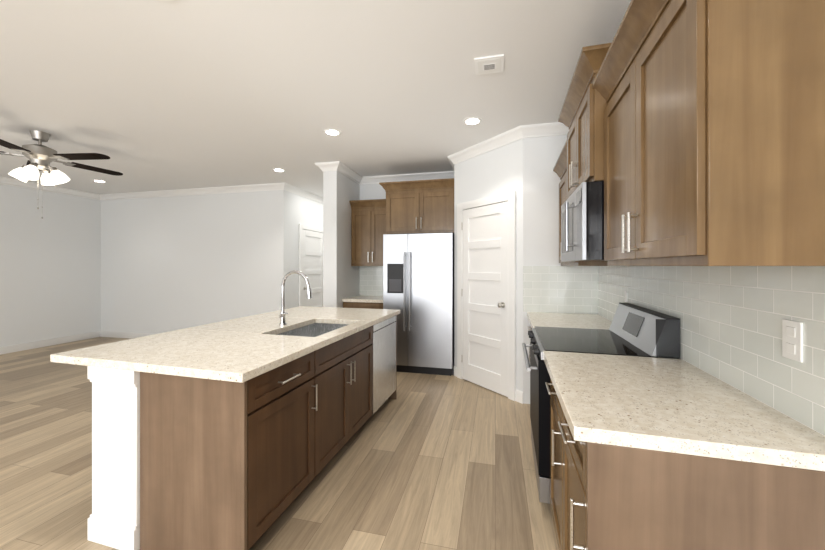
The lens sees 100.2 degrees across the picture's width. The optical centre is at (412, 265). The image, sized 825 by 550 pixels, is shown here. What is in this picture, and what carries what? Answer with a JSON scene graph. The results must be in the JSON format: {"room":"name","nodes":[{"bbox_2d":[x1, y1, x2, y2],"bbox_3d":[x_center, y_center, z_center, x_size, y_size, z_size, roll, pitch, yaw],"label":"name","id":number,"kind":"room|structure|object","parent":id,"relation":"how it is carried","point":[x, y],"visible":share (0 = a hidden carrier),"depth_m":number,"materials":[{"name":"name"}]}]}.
{"room":"kitchen","nodes":[
{"label":"kitchen","id":0,"kind":"room"},
{"bbox_2d":[0,184,100,346],"bbox_3d":[-7.176,0.000,2.237,0.100,2.740,9.200,0,0,14],"label":"wall","id":1,"kind":"structure","parent":0,"point":[50,274],"depth_m":5.90,"materials":[{"name":"white paint"}]},
{"bbox_2d":[0,331,99,354],"bbox_3d":[-7.109,1.312,2.272,0.014,0.115,9.100,0,0,13],"label":"baseboard","id":2,"kind":"structure","parent":1,"relation":"attached to","point":[73,338],"depth_m":5.89,"materials":[{"name":"white"}]},
{"bbox_2d":[0,122,568,203],"bbox_3d":[-2.747,-1.321,2.459,8.411,0.098,11.500,0,0,14],"label":"crown molding","id":3,"kind":"structure","parent":1,"relation":"attached to","point":[524,131],"depth_m":5.23,"materials":[{"name":"white"}]},
{"bbox_2d":[101,190,286,333],"bbox_3d":[-4.141,0.000,6.290,4.110,2.740,0.100,0,0,14],"label":"wall","id":4,"kind":"structure","parent":0,"point":[170,263],"depth_m":6.20,"materials":[{"name":"white paint"}]},
{"bbox_2d":[100,331,153,338],"bbox_3d":[-4.084,1.312,6.218,3.994,0.115,0.014,0,0,13],"label":"baseboard","id":5,"kind":"structure","parent":4,"relation":"attached to","point":[130,335],"depth_m":6.55,"materials":[{"name":"white"}]},
{"bbox_2d":[0,337,557,549],"bbox_3d":[-2.698,1.395,2.447,8.710,0.050,11.700,0,0,14],"label":"floor","id":6,"kind":"structure","parent":0,"point":[431,462],"depth_m":2.27,"materials":[{"name":"beige wood"}]},
{"bbox_2d":[88,366,139,549],"bbox_3d":[-1.183,0.932,2.733,0.386,0.875,2.193,0,0,14],"label":"kitchen island leg","id":7,"kind":"object","parent":6,"relation":"on","point":[114,520],"visible":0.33,"depth_m":1.68,"materials":[{"name":"white"}]},
{"bbox_2d":[140,315,396,549],"bbox_3d":[-0.737,0.932,2.610,0.684,0.875,2.150,0,0,14],"label":"kitchen island","id":8,"kind":"object","parent":6,"relation":"on","point":[226,465],"visible":0.92,"depth_m":1.64,"materials":[{"name":"brown wood"}]},
{"bbox_2d":[50,306,399,382],"bbox_3d":[-0.996,0.475,2.687,1.267,0.040,2.260,0,0,14],"label":"island countertop","id":9,"kind":"structure","parent":8,"relation":"on","point":[242,349],"depth_m":1.95,"materials":[{"name":"stone"}]},
{"bbox_2d":[279,270,311,325],"bbox_3d":[-0.899,0.244,2.623,0.280,0.421,0.098,0,0,14],"label":"faucet","id":10,"kind":"object","parent":9,"relation":"on","point":[282,315],"visible":1,"depth_m":2.65,"materials":[{"name":"silver metal"}]},
{"bbox_2d":[342,295,382,308],"bbox_3d":[-0.596,0.912,4.992,0.626,0.915,0.666,0,0,14],"label":"base cabinet","id":11,"kind":"object","parent":6,"relation":"on","point":[368,301],"visible":0.23,"depth_m":4.73,"materials":[{"name":"brown wood"}]},
{"bbox_2d":[383,233,453,375],"bbox_3d":[0.138,0.480,4.720,0.905,1.780,0.836,0,0,14],"label":"refrigerator","id":12,"kind":"object","parent":6,"relation":"on","point":[418,281],"visible":0.94,"depth_m":4.36,"materials":[{"name":"grey metal"}]},
{"bbox_2d":[527,312,611,361],"bbox_3d":[1.330,0.912,2.924,0.674,0.915,0.886,0,0,14],"label":"base cabinet","id":13,"kind":"object","parent":6,"relation":"on","point":[573,320],"visible":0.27,"depth_m":2.88,"materials":[{"name":"beige stone"}]},
{"bbox_2d":[522,303,679,503],"bbox_3d":[1.071,0.814,2.150,0.737,1.112,0.778,0,0,14],"label":"range","id":14,"kind":"object","parent":6,"relation":"on","point":[635,330],"visible":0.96,"depth_m":1.92,"materials":[{"name":"silver metal"}]},
{"bbox_2d":[543,351,824,549],"bbox_3d":[0.889,0.912,1.332,0.675,0.915,0.935,0,0,14],"label":"base cabinet","id":15,"kind":"object","parent":6,"relation":"on","point":[650,453],"visible":1,"depth_m":0.94,"materials":[{"name":"brown wood"}]},
{"bbox_2d":[287,191,322,308],"bbox_3d":[-1.899,0.000,7.038,0.100,2.740,2.400,0,0,14],"label":"wall","id":16,"kind":"structure","parent":0,"point":[303,210],"depth_m":6.11,"materials":[{"name":"white paint"}]},
{"bbox_2d":[299,224,322,306],"bbox_3d":[-1.886,0.303,6.676,0.092,2.133,0.992,0,0,14],"label":"hall door","id":17,"kind":"structure","parent":16,"relation":"in","point":[311,253],"depth_m":6.62,"materials":[{"name":"white wood"}]},
{"bbox_2d":[0,0,630,196],"bbox_3d":[-2.698,-1.400,2.447,8.710,0.060,11.700,0,0,14],"label":"ceiling","id":18,"kind":"structure","parent":0,"point":[151,95],"depth_m":2.56,"materials":[{"name":"white paint"}]},
{"bbox_2d":[0,130,122,218],"bbox_3d":[-3.801,-0.927,3.582,1.392,0.886,1.385,0,0,14],"label":"ceiling fan","id":19,"kind":"object","parent":18,"relation":"hanging from","point":[40,156],"visible":1,"depth_m":3.51,"materials":[{"name":"silver metal"}]},
{"bbox_2d":[272,168,285,171],"bbox_3d":[-1.904,-1.366,4.920,0.184,0.007,0.184,0,0,14],"label":"recessed light","id":20,"kind":"object","parent":18,"relation":"in","point":[278,170],"visible":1,"depth_m":4.92,"materials":[{"name":"white"}]},
{"bbox_2d":[323,129,341,135],"bbox_3d":[-0.819,-1.366,3.529,0.184,0.007,0.184,0,0,14],"label":"recessed light","id":21,"kind":"object","parent":18,"relation":"in","point":[333,132],"visible":1,"depth_m":3.52,"materials":[{"name":"white"}]},
{"bbox_2d":[463,117,481,124],"bbox_3d":[0.566,-1.366,3.258,0.184,0.007,0.184,0,0,14],"label":"recessed light","id":22,"kind":"object","parent":18,"relation":"in","point":[472,120],"visible":1,"depth_m":3.25,"materials":[{"name":"white"}]},
{"bbox_2d":[474,54,503,74],"bbox_3d":[0.521,-1.362,2.343,0.190,0.016,0.190,0,0,14],"label":"ceiling vent","id":23,"kind":"object","parent":18,"relation":"in","point":[489,64],"visible":1,"depth_m":2.32,"materials":[{"name":"white"}]},
{"bbox_2d":[323,171,359,307],"bbox_3d":[-0.716,0.000,6.260,0.195,2.740,3.360,0,0,14],"label":"wall","id":24,"kind":"structure","parent":0,"point":[341,277],"depth_m":4.66,"materials":[{"name":"white paint"}]},
{"bbox_2d":[360,184,385,199],"bbox_3d":[-0.005,0.000,5.246,1.660,2.740,0.100,0,0,14],"label":"wall","id":25,"kind":"structure","parent":0,"point":[371,191],"depth_m":5.35,"materials":[{"name":"white paint"}]},
{"bbox_2d":[349,199,385,265],"bbox_3d":[-0.531,-0.474,5.114,0.696,0.948,0.398,0,0,14],"label":"upper cabinet","id":26,"kind":"object","parent":25,"relation":"attached to","point":[368,224],"visible":0.67,"depth_m":4.99,"materials":[{"name":"brown wood"}]},
{"bbox_2d":[360,266,382,295],"bbox_3d":[-0.519,0.228,5.314,0.630,0.455,0.008,0,0,13],"label":"backsplash","id":27,"kind":"structure","parent":25,"relation":"attached to","point":[371,277],"depth_m":5.34,"materials":[{"name":"tile"}]},
{"bbox_2d":[379,178,453,233],"bbox_3d":[0.123,-0.769,4.803,0.996,0.678,0.698,0,0,14],"label":"upper cabinet","id":28,"kind":"object","parent":25,"relation":"attached to","point":[419,206],"visible":0.98,"depth_m":4.50,"materials":[{"name":"brown wood"}]},
{"bbox_2d":[454,139,522,396],"bbox_3d":[0.856,0.000,3.910,0.100,2.740,1.061,0,0,-33],"label":"wall","id":29,"kind":"structure","parent":0,"point":[499,170],"depth_m":3.69,"materials":[{"name":"white paint"}]},
{"bbox_2d":[457,191,515,400],"bbox_3d":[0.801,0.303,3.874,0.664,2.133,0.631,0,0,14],"label":"pantry door","id":30,"kind":"structure","parent":29,"relation":"in","point":[486,292],"depth_m":3.82,"materials":[{"name":"white wood"}]},
{"bbox_2d":[523,135,581,403],"bbox_3d":[1.455,0.000,3.404,0.700,2.740,0.100,0,0,14],"label":"wall","id":31,"kind":"structure","parent":0,"point":[541,180],"depth_m":3.40,"materials":[{"name":"white paint"}]},
{"bbox_2d":[523,266,597,313],"bbox_3d":[1.430,0.228,3.355,0.675,0.455,0.008,0,0,13],"label":"backsplash","id":32,"kind":"structure","parent":31,"relation":"attached to","point":[561,289],"depth_m":3.35,"materials":[{"name":"tile"}]},
{"bbox_3d":[1.495,0.000,2.081,0.216,2.740,2.752,0,0,13],"label":"wall","id":33,"kind":"structure","parent":0,"visible":0},
{"bbox_2d":[553,140,607,265],"bbox_3d":[1.449,-0.474,2.896,0.435,0.948,1.026,0,0,14],"label":"upper cabinet","id":34,"kind":"object","parent":33,"relation":"attached to","point":[560,169],"visible":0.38,"depth_m":3.06,"materials":[{"name":"brown wood"}]},
{"bbox_2d":[558,43,610,198],"bbox_3d":[1.202,-0.776,2.115,0.491,0.664,0.911,0,0,14],"label":"upper cabinet","id":35,"kind":"object","parent":33,"relation":"attached to","point":[581,115],"visible":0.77,"depth_m":1.90,"materials":[{"name":"brown wood"}]},
{"bbox_2d":[561,181,607,261],"bbox_3d":[1.187,-0.236,2.118,0.515,0.408,0.769,0,0,14],"label":"over-the-range microwave","id":36,"kind":"object","parent":35,"relation":"attached to","point":[582,223],"visible":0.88,"depth_m":1.81,"materials":[{"name":"silver metal"}]},
{"bbox_2d":[625,291,627,301],"bbox_3d":[1.529,0.220,2.471,0.009,0.078,0.045,0,0,14],"label":"electrical outlet","id":37,"kind":"object","parent":33,"relation":"attached to","point":[626,296],"visible":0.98,"depth_m":2.45,"materials":[{"name":"white plastic"}]},
{"bbox_2d":[592,0,824,265],"bbox_3d":[1.004,-0.474,1.292,0.437,0.948,1.081,0,0,14],"label":"upper cabinet","id":38,"kind":"object","parent":33,"relation":"attached to","point":[714,132],"visible":0.96,"depth_m":0.88,"materials":[{"name":"brown wood"}]},
{"bbox_2d":[598,266,824,435],"bbox_3d":[1.419,0.285,2.047,0.098,0.570,2.574,0,0,14],"label":"backsplash","id":39,"kind":"structure","parent":33,"relation":"attached to","point":[731,317],"depth_m":1.23,"materials":[{"name":"tile"}]},
{"bbox_2d":[782,319,802,362],"bbox_3d":[1.128,0.220,1.025,0.010,0.115,0.070,0,0,14],"label":"electrical outlet","id":40,"kind":"object","parent":33,"relation":"attached to","point":[792,340],"visible":1,"depth_m":1.02,"materials":[{"name":"white plastic"}]}
]}

